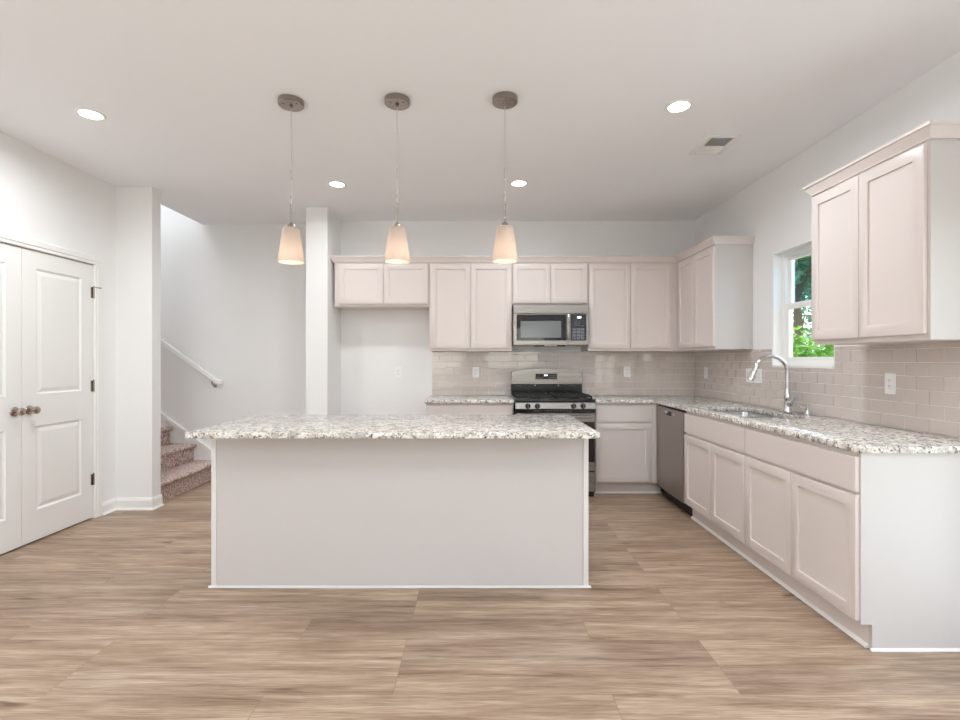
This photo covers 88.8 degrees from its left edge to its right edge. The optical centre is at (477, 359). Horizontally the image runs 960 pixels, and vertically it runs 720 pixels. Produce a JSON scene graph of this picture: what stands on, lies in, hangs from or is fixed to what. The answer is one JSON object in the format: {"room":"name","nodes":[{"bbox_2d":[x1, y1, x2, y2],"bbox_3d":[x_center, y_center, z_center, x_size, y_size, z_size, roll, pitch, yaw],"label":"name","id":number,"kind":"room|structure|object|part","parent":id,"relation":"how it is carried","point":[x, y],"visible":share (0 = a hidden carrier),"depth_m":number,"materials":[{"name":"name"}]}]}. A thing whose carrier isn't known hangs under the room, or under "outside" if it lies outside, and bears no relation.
{"room":"kitchen","nodes":[
{"label":"kitchen","id":0,"kind":"room"},
{"bbox_2d":[0,131,115,502],"bbox_3d":[-3.220,-0.105,0.560,0.140,2.805,7.401,0,0,0],"label":"wall","id":1,"kind":"structure","parent":0,"point":[45,198],"depth_m":3.81,"materials":[{"name":"white paint"}]},
{"bbox_2d":[0,243,25,554],"bbox_3d":[-3.138,0.255,3.069,0.103,2.060,0.631,0,0,0],"label":"door","id":2,"kind":"structure","parent":1,"relation":"in","point":[11,411],"depth_m":3.31,"materials":[{"name":"white paint"}]},
{"bbox_3d":[-3.115,0.352,3.331,0.058,0.055,0.055,0,0,0],"label":"knob","id":3,"kind":"part","parent":2,"relation":"part of","materials":[{"name":"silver metal"}]},
{"bbox_2d":[0,230,101,517],"bbox_3d":[-3.210,0.223,3.386,0.160,2.149,1.396,0,0,0],"label":"trim","id":4,"kind":"structure","parent":1,"relation":"attached to","point":[5,237],"depth_m":4.02,"materials":[{"name":"white paint"}]},
{"bbox_2d":[21,248,100,545],"bbox_3d":[-3.138,0.255,3.724,0.103,2.060,0.674,0,0,0],"label":"door","id":5,"kind":"structure","parent":1,"relation":"in","point":[57,293],"depth_m":3.65,"materials":[{"name":"white paint"}]},
{"bbox_3d":[-3.115,0.352,3.441,0.058,0.055,0.055,0,0,0],"label":"knob","id":6,"kind":"part","parent":5,"relation":"part of","materials":[{"name":"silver metal"}]},
{"bbox_2d":[102,498,116,515],"bbox_3d":[-3.135,1.247,4.172,0.030,0.100,0.174,0,0,0],"label":"baseboard","id":7,"kind":"structure","parent":1,"relation":"attached to","point":[109,506],"depth_m":4.16,"materials":[{"name":"white paint"}]},
{"bbox_2d":[116,187,160,497],"bbox_3d":[-4.516,-1.353,4.317,3.367,5.300,0.115,0,0,0],"label":"wall","id":8,"kind":"structure","parent":0,"point":[138,209],"depth_m":4.26,"materials":[{"name":"white paint"}]},
{"bbox_2d":[116,494,163,509],"bbox_3d":[-2.968,1.247,4.303,0.330,0.100,0.145,0,0,0],"label":"baseboard","id":9,"kind":"structure","parent":8,"relation":"attached to","point":[153,503],"depth_m":4.24,"materials":[{"name":"white paint"}]},
{"bbox_2d":[161,205,305,447],"bbox_3d":[-3.950,-1.353,5.520,4.500,5.300,0.140,0,0,0],"label":"wall","id":10,"kind":"structure","parent":0,"point":[228,305],"depth_m":5.45,"materials":[{"name":"white paint"}]},
{"bbox_2d":[161,412,210,459],"bbox_3d":[-4.110,0.164,5.435,2.980,2.232,0.030,0,0,0],"label":"trim","id":11,"kind":"structure","parent":10,"relation":"attached to","point":[163,415],"depth_m":5.42,"materials":[{"name":"white paint"}]},
{"bbox_2d":[161,338,222,386],"bbox_3d":[-4.046,-0.604,5.402,2.428,1.815,0.094,0,0,0],"label":"handrail","id":12,"kind":"object","parent":10,"relation":"attached to","point":[164,343],"visible":0.4,"depth_m":5.36,"materials":[{"name":"white paint"}]},
{"bbox_2d":[306,207,340,414],"bbox_3d":[-1.593,-0.105,5.215,0.213,2.805,0.750,0,0,0],"label":"wall pier","id":13,"kind":"object","parent":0,"point":[323,228],"visible":0.57,"depth_m":4.84,"materials":[{"name":"white paint"}]},
{"bbox_2d":[0,0,959,223],"bbox_3d":[-1.855,-1.658,1.225,8.690,0.300,8.730,0,0,0],"label":"ceiling","id":14,"kind":"structure","parent":0,"point":[187,91],"depth_m":2.75,"materials":[{"name":"white paint"}]},
{"bbox_2d":[74,108,106,120],"bbox_3d":[-2.375,-1.504,3.005,0.156,0.008,0.156,0,0,0],"label":"recessed light","id":15,"kind":"object","parent":14,"relation":"in","point":[90,114],"visible":1,"depth_m":3.00,"materials":[{"name":"white paint"}]},
{"bbox_2d":[78,110,102,118],"bbox_3d":[-2.375,-1.505,3.005,0.119,0.004,0.119,0,0,0],"label":"diffuser","id":16,"kind":"object","parent":15,"relation":"attached to","point":[88,114],"depth_m":3.00,"materials":[{"name":"white plastic"}]},
{"bbox_2d":[277,94,303,264],"bbox_3d":[-1.087,-1.038,2.850,0.147,0.940,0.147,0,0,0],"label":"pendant light","id":17,"kind":"object","parent":14,"relation":"hanging from","point":[290,249],"visible":1,"depth_m":2.81,"materials":[{"name":"brushed nickel"},{"name":"frosted glass"}]},
{"bbox_3d":[-1.087,-0.667,2.850,0.147,0.198,0.147,0,0,0],"label":"lamp shade","id":18,"kind":"part","parent":17,"relation":"part of","materials":[{"name":"beige glass"}]},
{"bbox_3d":[-1.087,-0.837,2.850,0.044,0.142,0.043,0,0,0],"label":"stem","id":19,"kind":"part","parent":17,"relation":"part of","materials":[{"name":"silver metal"}]},
{"bbox_2d":[328,181,345,187],"bbox_3d":[-1.208,-1.504,4.200,0.156,0.008,0.156,0,0,0],"label":"recessed light","id":20,"kind":"object","parent":14,"relation":"in","point":[337,184],"visible":1,"depth_m":4.20,"materials":[{"name":"white"}]},
{"bbox_2d":[330,182,343,186],"bbox_3d":[-1.208,-1.505,4.200,0.119,0.004,0.119,0,0,0],"label":"diffuser","id":21,"kind":"object","parent":20,"relation":"attached to","point":[333,184],"depth_m":4.20,"materials":[{"name":"white plastic"}]},
{"bbox_2d":[384,93,409,263],"bbox_3d":[-0.467,-1.038,2.835,0.147,0.940,0.147,0,0,0],"label":"pendant light","id":22,"kind":"object","parent":14,"relation":"hanging from","point":[397,252],"visible":1,"depth_m":2.79,"materials":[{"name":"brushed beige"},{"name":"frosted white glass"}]},
{"bbox_3d":[-0.467,-0.667,2.835,0.147,0.198,0.147,0,0,0],"label":"lamp shade","id":23,"kind":"part","parent":22,"relation":"part of","materials":[{"name":"beige glass"}]},
{"bbox_3d":[-0.467,-0.837,2.835,0.044,0.142,0.043,0,0,0],"label":"stem","id":24,"kind":"part","parent":22,"relation":"part of","materials":[{"name":"silver metal"}]},
{"bbox_3d":[-0.467,-1.176,2.835,0.006,0.576,0.004,0,0,0],"label":"cord","id":25,"kind":"part","parent":22,"relation":"part of","materials":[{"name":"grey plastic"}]},
{"bbox_2d":[492,91,517,263],"bbox_3d":[0.155,-1.038,2.820,0.147,0.940,0.147,0,0,0],"label":"pendant light","id":26,"kind":"object","parent":14,"relation":"hanging from","point":[504,252],"visible":1,"depth_m":2.78,"materials":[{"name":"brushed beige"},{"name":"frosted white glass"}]},
{"bbox_3d":[0.155,-0.837,2.820,0.044,0.142,0.043,0,0,0],"label":"stem","id":27,"kind":"part","parent":26,"relation":"part of","materials":[{"name":"silver metal"}]},
{"bbox_3d":[0.155,-0.667,2.820,0.147,0.198,0.147,0,0,0],"label":"lamp shade","id":28,"kind":"part","parent":26,"relation":"part of","materials":[{"name":"beige glass"}]},
{"bbox_2d":[510,180,527,186],"bbox_3d":[0.349,-1.504,4.175,0.156,0.008,0.156,0,0,0],"label":"recessed light","id":29,"kind":"object","parent":14,"relation":"in","point":[516,183],"visible":1,"depth_m":4.17,"materials":[{"name":"white"}]},
{"bbox_2d":[512,181,525,185],"bbox_3d":[0.349,-1.505,4.175,0.119,0.004,0.119,0,0,0],"label":"diffuser","id":30,"kind":"object","parent":29,"relation":"attached to","point":[514,183],"depth_m":4.17,"materials":[{"name":"white plastic"}]},
{"bbox_2d":[665,99,692,113],"bbox_3d":[1.193,-1.504,2.910,0.156,0.008,0.156,0,0,0],"label":"recessed light","id":31,"kind":"object","parent":14,"relation":"in","point":[682,105],"visible":1,"depth_m":2.91,"materials":[{"name":"white"}]},
{"bbox_2d":[668,102,689,111],"bbox_3d":[1.193,-1.505,2.910,0.119,0.004,0.119,0,0,0],"label":"diffuser","id":32,"kind":"object","parent":31,"relation":"attached to","point":[673,106],"depth_m":2.91,"materials":[{"name":"white plastic"}]},
{"bbox_2d":[688,135,741,154],"bbox_3d":[1.655,-1.501,3.435,0.236,0.013,0.300,0,0,0],"label":"ceiling vent","id":33,"kind":"object","parent":14,"relation":"in","point":[711,144],"visible":1,"depth_m":3.41,"materials":[{"name":"white metal"}]},
{"bbox_2d":[0,480,959,719],"bbox_3d":[-1.855,1.357,1.225,8.690,0.120,8.730,0,0,0],"label":"floor","id":34,"kind":"structure","parent":0,"point":[115,615],"depth_m":2.26,"materials":[{"name":"brown wood"}]},
{"bbox_2d":[161,426,210,501],"bbox_3d":[-4.459,0.175,4.902,3.212,2.244,1.051,0,0,0],"label":"staircase","id":35,"kind":"structure","parent":34,"relation":"on","point":[180,473],"depth_m":5.02,"materials":[{"name":"brown carpet"}]},
{"bbox_2d":[208,439,590,587],"bbox_3d":[-0.446,0.855,3.092,2.177,0.882,0.616,0,0,0],"label":"kitchen island","id":36,"kind":"object","parent":34,"relation":"on","point":[286,513],"visible":0.87,"depth_m":2.80,"materials":[{"name":"beige paint"}]},
{"bbox_3d":[-1.507,0.855,2.797,0.028,0.882,0.006,0,0,0],"label":"corner trim","id":37,"kind":"part","parent":36,"relation":"part of","materials":[{"name":"white paint"}]},
{"bbox_2d":[185,415,599,438],"bbox_3d":[-0.449,0.398,2.998,2.178,0.031,0.855,0,0,0],"label":"island countertop","id":38,"kind":"structure","parent":36,"relation":"on","point":[257,426],"depth_m":2.77,"materials":[{"name":"stone"}]},
{"bbox_3d":[-0.446,1.291,2.789,2.177,0.011,0.009,0,0,0],"label":"shoe moulding","id":39,"kind":"part","parent":36,"relation":"part of","materials":[{"name":"white paint"}]},
{"bbox_3d":[0.616,0.855,2.797,0.028,0.882,0.006,0,0,0],"label":"corner trim","id":40,"kind":"part","parent":36,"relation":"part of","materials":[{"name":"white paint"}]},
{"bbox_2d":[426,403,513,414],"bbox_3d":[-0.078,0.855,4.993,0.838,0.882,0.628,0,0,0],"label":"base cabinet","id":41,"kind":"object","parent":34,"relation":"on","point":[431,408],"visible":0.07,"depth_m":4.68,"materials":[{"name":"beige paint"}]},
{"bbox_2d":[424,395,513,402],"bbox_3d":[-0.082,0.398,4.981,0.856,0.031,0.646,0,0,0],"label":"countertop","id":42,"kind":"structure","parent":41,"relation":"on","point":[433,398],"depth_m":4.74,"materials":[{"name":"stone"}]},
{"bbox_2d":[511,368,595,495],"bbox_3d":[0.731,0.693,4.921,0.758,1.208,0.738,0,0,0],"label":"gas range","id":43,"kind":"object","parent":34,"relation":"on","point":[538,391],"visible":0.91,"depth_m":4.66,"materials":[{"name":"silver metal"}]},
{"bbox_2d":[511,395,595,402],"bbox_3d":[0.731,0.385,4.923,0.758,0.032,0.615,0,0,0],"label":"cooktop","id":44,"kind":"object","parent":43,"relation":"in","point":[521,398],"depth_m":4.62,"materials":[{"name":"black metal"}]},
{"bbox_3d":[0.731,0.773,4.628,0.752,0.544,0.040,0,0,0],"label":"oven door","id":45,"kind":"part","parent":43,"relation":"part of","materials":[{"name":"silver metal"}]},
{"bbox_3d":[0.731,0.433,4.627,0.756,0.060,0.037,0,0,0],"label":"control panel","id":46,"kind":"part","parent":43,"relation":"part of","materials":[{"name":"silver metal"}]},
{"bbox_3d":[0.731,0.532,4.580,0.660,0.026,0.055,0,0,0],"label":"oven handle","id":47,"kind":"part","parent":43,"relation":"part of","materials":[{"name":"silver metal"}]},
{"bbox_3d":[0.731,0.770,4.606,0.732,0.377,0.003,0,0,0],"label":"oven glass","id":48,"kind":"part","parent":43,"relation":"part of","materials":[{"name":"black glass"}]},
{"bbox_3d":[0.731,1.151,4.629,0.752,0.183,0.038,0,0,0],"label":"storage drawer","id":49,"kind":"part","parent":43,"relation":"part of","materials":[{"name":"silver metal"}]},
{"bbox_2d":[595,403,660,492],"bbox_3d":[1.448,0.855,4.973,0.665,0.882,0.668,0,0,0],"label":"base cabinet","id":50,"kind":"object","parent":34,"relation":"on","point":[626,447],"visible":0.76,"depth_m":4.69,"materials":[{"name":"beige paint"}]},
{"bbox_3d":[1.393,0.513,4.689,0.531,0.156,0.019,0,0,0],"label":"drawer","id":51,"kind":"part","parent":50,"relation":"part of","materials":[{"name":"beige paint"}]},
{"bbox_3d":[1.393,0.887,4.689,0.531,0.560,0.019,0,0,0],"label":"door","id":52,"kind":"part","parent":50,"relation":"part of","materials":[{"name":"beige paint"}]},
{"bbox_3d":[1.448,1.288,4.767,0.665,0.017,0.014,0,0,0],"label":"shoe moulding","id":53,"kind":"part","parent":50,"relation":"part of","materials":[{"name":"white paint"}]},
{"bbox_2d":[590,395,959,452],"bbox_3d":[1.729,0.398,3.735,1.230,0.031,3.140,0,0,0],"label":"countertop","id":54,"kind":"structure","parent":50,"relation":"on","point":[858,437],"depth_m":2.77,"materials":[{"name":"stone"}]},
{"bbox_2d":[718,411,785,418],"bbox_3d":[1.978,0.514,3.572,0.415,0.200,0.795,0,0,0],"label":"sink","id":55,"kind":"object","parent":54,"relation":"in","point":[747,414],"visible":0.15,"depth_m":3.87,"materials":[{"name":"metal"}]},
{"bbox_3d":[1.978,0.514,3.771,0.415,0.200,0.398,0,0,0],"label":"bowl","id":56,"kind":"part","parent":55,"relation":"part of","materials":[{"name":"metal"}]},
{"bbox_3d":[1.978,0.514,3.374,0.415,0.200,0.398,0,0,0],"label":"bowl","id":57,"kind":"part","parent":55,"relation":"part of","materials":[{"name":"metal"}]},
{"bbox_2d":[748,354,800,413],"bbox_3d":[2.125,0.171,3.570,0.317,0.422,0.250,0,0,0],"label":"kitchen faucet","id":58,"kind":"object","parent":54,"relation":"on","point":[788,403],"visible":1,"depth_m":3.56,"materials":[{"name":"silver metal"}]},
{"bbox_3d":[2.140,0.083,3.570,0.257,0.247,0.028,0,0,0],"label":"spout","id":59,"kind":"part","parent":58,"relation":"part of","materials":[{"name":"silver metal"}]},
{"bbox_3d":[2.255,0.378,3.570,0.056,0.007,0.250,0,0,0],"label":"deck plate","id":60,"kind":"part","parent":58,"relation":"part of","materials":[{"name":"silver metal"}]},
{"bbox_3d":[2.255,0.296,3.509,0.039,0.089,0.093,0,0,0],"label":"handle","id":61,"kind":"part","parent":58,"relation":"part of","materials":[{"name":"silver metal"}]},
{"bbox_2d":[799,405,810,415],"bbox_3d":[2.238,0.346,3.355,0.078,0.072,0.044,0,0,0],"label":"soap dispenser","id":62,"kind":"object","parent":54,"relation":"on","point":[807,413],"visible":1,"depth_m":3.35,"materials":[{"name":"silver metal"}]},
{"bbox_2d":[657,405,692,515],"bbox_3d":[1.995,0.859,4.324,0.648,0.875,0.601,0,0,0],"label":"dishwasher","id":63,"kind":"object","parent":34,"relation":"on","point":[670,421],"visible":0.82,"depth_m":4.28,"materials":[{"name":"grey metal"}]},
{"bbox_2d":[684,411,755,564],"bbox_3d":[2.018,0.855,3.562,0.656,0.882,0.912,0,0,0],"label":"base cabinet","id":64,"kind":"object","parent":34,"relation":"on","point":[714,448],"visible":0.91,"depth_m":3.49,"materials":[{"name":"beige paint"}]},
{"bbox_3d":[1.699,0.887,3.789,0.019,0.560,0.450,0,0,0],"label":"door","id":65,"kind":"part","parent":64,"relation":"part of","materials":[{"name":"beige paint"}]},
{"bbox_3d":[1.699,0.513,3.562,0.019,0.156,0.904,0,0,0],"label":"drawer","id":66,"kind":"part","parent":64,"relation":"part of","materials":[{"name":"beige paint"}]},
{"bbox_3d":[1.752,1.288,3.562,0.014,0.017,0.912,0,0,0],"label":"shoe moulding","id":67,"kind":"part","parent":64,"relation":"part of","materials":[{"name":"white paint"}]},
{"bbox_3d":[1.699,0.887,3.335,0.019,0.560,0.450,0,0,0],"label":"door","id":68,"kind":"part","parent":64,"relation":"part of","materials":[{"name":"beige paint"}]},
{"bbox_2d":[745,426,959,651],"bbox_3d":[2.018,0.855,2.640,0.658,0.882,0.927,0,0,0],"label":"base cabinet","id":69,"kind":"object","parent":34,"relation":"on","point":[870,542],"visible":0.96,"depth_m":2.19,"materials":[{"name":"beige paint"}]},
{"bbox_3d":[1.699,0.887,2.875,0.019,0.560,0.450,0,0,0],"label":"door","id":70,"kind":"part","parent":69,"relation":"part of","materials":[{"name":"beige paint"}]},
{"bbox_3d":[1.699,0.513,2.647,0.019,0.156,0.906,0,0,0],"label":"drawer","id":71,"kind":"part","parent":69,"relation":"part of","materials":[{"name":"beige paint"}]},
{"bbox_3d":[1.752,1.288,2.655,0.014,0.017,0.898,0,0,0],"label":"shoe moulding","id":72,"kind":"part","parent":69,"relation":"part of","materials":[{"name":"white paint"}]},
{"bbox_3d":[1.699,0.887,2.420,0.019,0.560,0.452,0,0,0],"label":"door","id":73,"kind":"part","parent":69,"relation":"part of","materials":[{"name":"beige paint"}]},
{"bbox_3d":[2.027,0.855,2.196,0.639,0.882,0.020,0,0,0],"label":"panel","id":74,"kind":"part","parent":69,"relation":"part of","materials":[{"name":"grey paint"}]},
{"bbox_3d":[2.048,1.291,2.182,0.598,0.011,0.009,0,0,0],"label":"shoe moulding","id":75,"kind":"part","parent":69,"relation":"part of","materials":[{"name":"white paint"}]},
{"bbox_2d":[341,221,694,414],"bbox_3d":[0.501,-0.105,5.380,3.977,2.805,0.140,0,0,0],"label":"wall","id":76,"kind":"structure","parent":0,"point":[374,343],"depth_m":5.31,"materials":[{"name":"white paint"}]},
{"bbox_2d":[335,263,428,309],"bbox_3d":[-0.978,-0.765,5.133,0.958,0.445,0.350,0,0,0],"label":"upper cabinet","id":77,"kind":"object","parent":76,"relation":"attached to","point":[358,286],"visible":0.96,"depth_m":4.97,"materials":[{"name":"beige paint"}]},
{"bbox_3d":[-1.183,-0.772,4.968,0.447,0.406,0.019,0,0,0],"label":"door","id":78,"kind":"part","parent":77,"relation":"part of","materials":[{"name":"beige paint"}]},
{"bbox_3d":[-0.732,-0.772,4.968,0.449,0.406,0.019,0,0,0],"label":"door","id":79,"kind":"part","parent":77,"relation":"part of","materials":[{"name":"beige paint"}]},
{"bbox_2d":[330,236,755,263],"bbox_3d":[0.422,-1.020,4.712,3.943,0.063,0.830,0,0,5],"label":"crown molding","id":80,"kind":"structure","parent":77,"relation":"on","point":[712,240],"depth_m":4.95,"materials":[{"name":"beige paint"}]},
{"bbox_2d":[395,367,401,377],"bbox_3d":[-0.866,0.137,5.305,0.075,0.120,0.009,0,0,0],"label":"wall outlet","id":81,"kind":"object","parent":76,"relation":"attached to","point":[398,370],"visible":1,"depth_m":5.30,"materials":[{"name":"white plastic"}]},
{"bbox_2d":[429,263,511,351],"bbox_3d":[-0.075,-0.539,5.133,0.843,0.897,0.350,0,0,0],"label":"upper cabinet","id":82,"kind":"object","parent":76,"relation":"attached to","point":[470,304],"visible":0.99,"depth_m":4.97,"materials":[{"name":"beige paint"}]},
{"bbox_3d":[-0.279,-0.547,4.968,0.404,0.856,0.019,0,0,0],"label":"door","id":83,"kind":"part","parent":82,"relation":"part of","materials":[{"name":"beige paint"}]},
{"bbox_3d":[0.131,-0.547,4.968,0.408,0.856,0.019,0,0,0],"label":"door","id":84,"kind":"part","parent":82,"relation":"part of","materials":[{"name":"beige paint"}]},
{"bbox_2d":[512,263,587,305],"bbox_3d":[0.731,-0.774,5.133,0.766,0.427,0.350,0,0,0],"label":"upper cabinet","id":85,"kind":"object","parent":76,"relation":"attached to","point":[532,283],"visible":0.98,"depth_m":4.97,"materials":[{"name":"beige paint"}]},
{"bbox_3d":[0.542,-0.773,4.968,0.376,0.403,0.019,0,0,0],"label":"door","id":86,"kind":"part","parent":85,"relation":"part of","materials":[{"name":"beige paint"}]},
{"bbox_2d":[512,304,588,346],"bbox_3d":[0.732,-0.348,5.086,0.758,0.420,0.434,0,0,0],"label":"microwave","id":87,"kind":"object","parent":85,"relation":"attached to","point":[536,325],"visible":0.97,"depth_m":4.90,"materials":[{"name":"silver metal"}]},
{"bbox_3d":[0.626,-0.308,4.924,0.547,0.316,0.038,0,0,0],"label":"door","id":88,"kind":"part","parent":87,"relation":"part of","materials":[{"name":"silver metal"}]},
{"bbox_3d":[0.633,-0.326,4.904,0.493,0.261,0.002,0,0,0],"label":"door glass","id":89,"kind":"part","parent":87,"relation":"part of","materials":[{"name":"black glass"}]},
{"bbox_3d":[0.732,-0.513,4.926,0.758,0.090,0.034,0,0,0],"label":"vent panel","id":90,"kind":"part","parent":87,"relation":"part of","materials":[{"name":"silver metal"}]},
{"bbox_3d":[0.904,-0.326,4.887,0.036,0.260,0.036,0,0,0],"label":"handle","id":91,"kind":"part","parent":87,"relation":"part of","materials":[{"name":"silver metal"}]},
{"bbox_3d":[1.006,-0.308,4.925,0.209,0.316,0.036,0,0,0],"label":"control frame","id":92,"kind":"part","parent":87,"relation":"part of","materials":[{"name":"silver metal"}]},
{"bbox_3d":[1.006,-0.327,4.905,0.157,0.263,0.003,0,0,0],"label":"control glass","id":93,"kind":"part","parent":87,"relation":"part of","materials":[{"name":"black glass"}]},
{"bbox_3d":[0.921,-0.773,4.968,0.374,0.403,0.019,0,0,0],"label":"door","id":94,"kind":"part","parent":85,"relation":"part of","materials":[{"name":"beige paint"}]},
{"bbox_2d":[432,352,693,394],"bbox_3d":[0.923,0.146,5.307,2.841,0.468,0.006,0,0,0],"label":"tile backsplash","id":95,"kind":"structure","parent":76,"relation":"attached to","point":[652,373],"depth_m":5.30,"materials":[{"name":"beige tile"}]},
{"bbox_2d":[472,367,478,377],"bbox_3d":[-0.022,0.131,5.299,0.075,0.120,0.009,0,0,0],"label":"wall outlet","id":96,"kind":"object","parent":95,"relation":"attached to","point":[475,370],"visible":1,"depth_m":5.30,"materials":[{"name":"white plastic"}]},
{"bbox_2d":[624,366,630,376],"bbox_3d":[1.614,0.126,5.299,0.075,0.120,0.009,0,0,0],"label":"wall outlet","id":97,"kind":"object","parent":95,"relation":"attached to","point":[627,369],"visible":1,"depth_m":5.30,"materials":[{"name":"white plastic"}]},
{"bbox_2d":[581,263,677,351],"bbox_3d":[1.578,-0.539,5.133,0.924,0.897,0.350,0,0,0],"label":"upper cabinet","id":98,"kind":"object","parent":76,"relation":"attached to","point":[633,307],"visible":0.98,"depth_m":4.97,"materials":[{"name":"beige paint"}]},
{"bbox_3d":[1.333,-0.547,4.968,0.418,0.856,0.019,0,0,0],"label":"door","id":99,"kind":"part","parent":98,"relation":"part of","materials":[{"name":"beige paint"}]},
{"bbox_3d":[1.752,-0.547,4.968,0.412,0.856,0.019,0,0,0],"label":"door","id":100,"kind":"part","parent":98,"relation":"part of","materials":[{"name":"beige paint"}]},
{"bbox_2d":[695,51,959,438],"bbox_3d":[2.420,-0.105,1.085,0.140,2.805,8.450,0,0,0],"label":"wall","id":101,"kind":"structure","parent":0,"point":[775,209],"depth_m":3.56,"materials":[{"name":"white paint"}]},
{"bbox_2d":[678,244,752,350],"bbox_3d":[2.178,-0.539,4.569,0.340,0.897,0.774,0,0,0],"label":"upper cabinet","id":102,"kind":"object","parent":101,"relation":"attached to","point":[715,284],"visible":1,"depth_m":4.19,"materials":[{"name":"beige paint"}]},
{"bbox_3d":[2.018,-0.547,4.749,0.019,0.856,0.355,0,0,0],"label":"door","id":103,"kind":"part","parent":102,"relation":"part of","materials":[{"name":"beige paint"}]},
{"bbox_3d":[2.018,-0.547,4.375,0.019,0.856,0.385,0,0,0],"label":"door","id":104,"kind":"part","parent":102,"relation":"part of","materials":[{"name":"beige paint"}]},
{"bbox_3d":[2.188,-0.539,4.193,0.321,0.897,0.006,0,0,0],"label":"panel","id":105,"kind":"part","parent":102,"relation":"part of","materials":[{"name":"grey paint"}]},
{"bbox_2d":[772,239,834,368],"bbox_3d":[2.414,-0.398,3.568,0.141,0.910,0.687,0,0,0],"label":"window","id":106,"kind":"structure","parent":101,"relation":"in","point":[783,261],"depth_m":3.86,"materials":[{"name":"plastic"},{"name":"white painted frame"}]},
{"bbox_3d":[2.465,-0.608,3.568,0.030,0.415,0.593,0,0,0],"label":"sash","id":107,"kind":"part","parent":106,"relation":"part of","materials":[{"name":"white paint"}]},
{"bbox_3d":[2.436,-0.211,3.568,0.027,0.459,0.593,0,0,0],"label":"sash","id":108,"kind":"part","parent":106,"relation":"part of","materials":[{"name":"white paint"}]},
{"bbox_2d":[695,342,959,437],"bbox_3d":[2.347,0.146,3.649,0.006,0.468,3.310,0,0,0],"label":"tile backsplash","id":109,"kind":"structure","parent":101,"relation":"attached to","point":[926,399],"depth_m":2.98,"materials":[{"name":"beige tile"}]},
{"bbox_2d":[704,367,707,378],"bbox_3d":[2.339,0.131,5.030,0.009,0.120,0.075,0,0,0],"label":"wall outlet","id":110,"kind":"object","parent":109,"relation":"attached to","point":[705,368],"visible":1,"depth_m":5.01,"materials":[{"name":"white plastic"}]},
{"bbox_2d":[746,368,753,382],"bbox_3d":[2.339,0.134,4.222,0.009,0.120,0.118,0,0,0],"label":"wall outlet","id":111,"kind":"object","parent":109,"relation":"attached to","point":[748,371],"visible":0.61,"depth_m":4.24,"materials":[{"name":"white plastic"}]},
{"bbox_2d":[754,369,762,383],"bbox_3d":[2.339,0.134,4.092,0.009,0.120,0.118,0,0,0],"label":"wall outlet","id":112,"kind":"object","parent":109,"relation":"attached to","point":[759,376],"visible":0.8,"depth_m":4.07,"materials":[{"name":"white plastic"}]},
{"bbox_2d":[885,373,895,394],"bbox_3d":[2.339,0.134,2.782,0.009,0.120,0.075,0,0,0],"label":"wall outlet","id":113,"kind":"object","parent":109,"relation":"attached to","point":[890,378],"visible":1,"depth_m":2.77,"materials":[{"name":"white plastic"}]},
{"bbox_2d":[887,378,891,389],"bbox_3d":[2.336,0.134,2.782,0.002,0.068,0.033,0,0,0],"label":"receptacle","id":114,"kind":"object","parent":113,"relation":"attached to","point":[889,380],"depth_m":2.78,"materials":[{"name":"white plastic"}]},
{"bbox_2d":[802,120,959,196],"bbox_3d":[2.166,-1.020,2.575,0.364,0.063,0.848,0,0,0],"label":"crown molding","id":115,"kind":"structure","parent":101,"relation":"attached to","point":[932,129],"depth_m":2.38,"materials":[{"name":"beige paint"}]},
{"bbox_2d":[812,140,959,344],"bbox_3d":[2.178,-0.539,2.575,0.340,0.897,0.760,0,0,0],"label":"upper cabinet","id":116,"kind":"object","parent":101,"relation":"attached to","point":[886,237],"visible":1,"depth_m":2.40,"materials":[{"name":"beige paint"}]},
{"bbox_3d":[2.018,-0.547,2.770,0.019,0.856,0.362,0,0,0],"label":"door","id":117,"kind":"part","parent":116,"relation":"part of","materials":[{"name":"beige paint"}]},
{"bbox_3d":[2.018,-0.547,2.397,0.019,0.856,0.376,0,0,0],"label":"door","id":118,"kind":"part","parent":116,"relation":"part of","materials":[{"name":"beige paint"}]},
{"bbox_3d":[2.188,-0.539,2.198,0.321,0.897,0.006,0,0,0],"label":"panel","id":119,"kind":"part","parent":116,"relation":"part of","materials":[{"name":"grey paint"}]},
{"label":"outside","id":120,"kind":"structure","parent":0,"visible":0},
{"bbox_3d":[21.255,1.722,12.500,37.490,0.150,55.000,0,0,0],"label":"lawn","id":121,"kind":"structure","parent":120,"visible":0},
{"bbox_2d":[793,255,811,353],"bbox_3d":[8.743,-1.697,13.285,4.885,6.699,4.507,0,0,24],"label":"leafy tree","id":122,"kind":"object","parent":121,"relation":"on","point":[803,266],"visible":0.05,"depth_m":13.37,"materials":[{"name":"green plant"}]},
{"bbox_2d":[802,274,811,311],"bbox_3d":[13.423,-2.830,17.208,8.523,8.964,8.221,0,0,0],"label":"leafy tree","id":123,"kind":"object","parent":121,"relation":"on","point":[806,284],"visible":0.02,"depth_m":17.83,"materials":[{"name":"plant"}]},
{"bbox_2d":[793,325,833,356],"bbox_3d":[5.975,0.479,8.966,1.835,2.355,1.963,0,0,0],"label":"shrub","id":124,"kind":"object","parent":121,"relation":"on","point":[797,346],"visible":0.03,"depth_m":8.67,"materials":[{"name":"green plant"}]},
{"bbox_2d":[802,329,833,356],"bbox_3d":[8.524,0.249,10.913,2.809,3.281,3.730,0,0,0],"label":"shrub","id":125,"kind":"object","parent":121,"relation":"on","point":[809,332],"visible":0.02,"depth_m":10.85,"materials":[{"name":"plant"}]}
]}

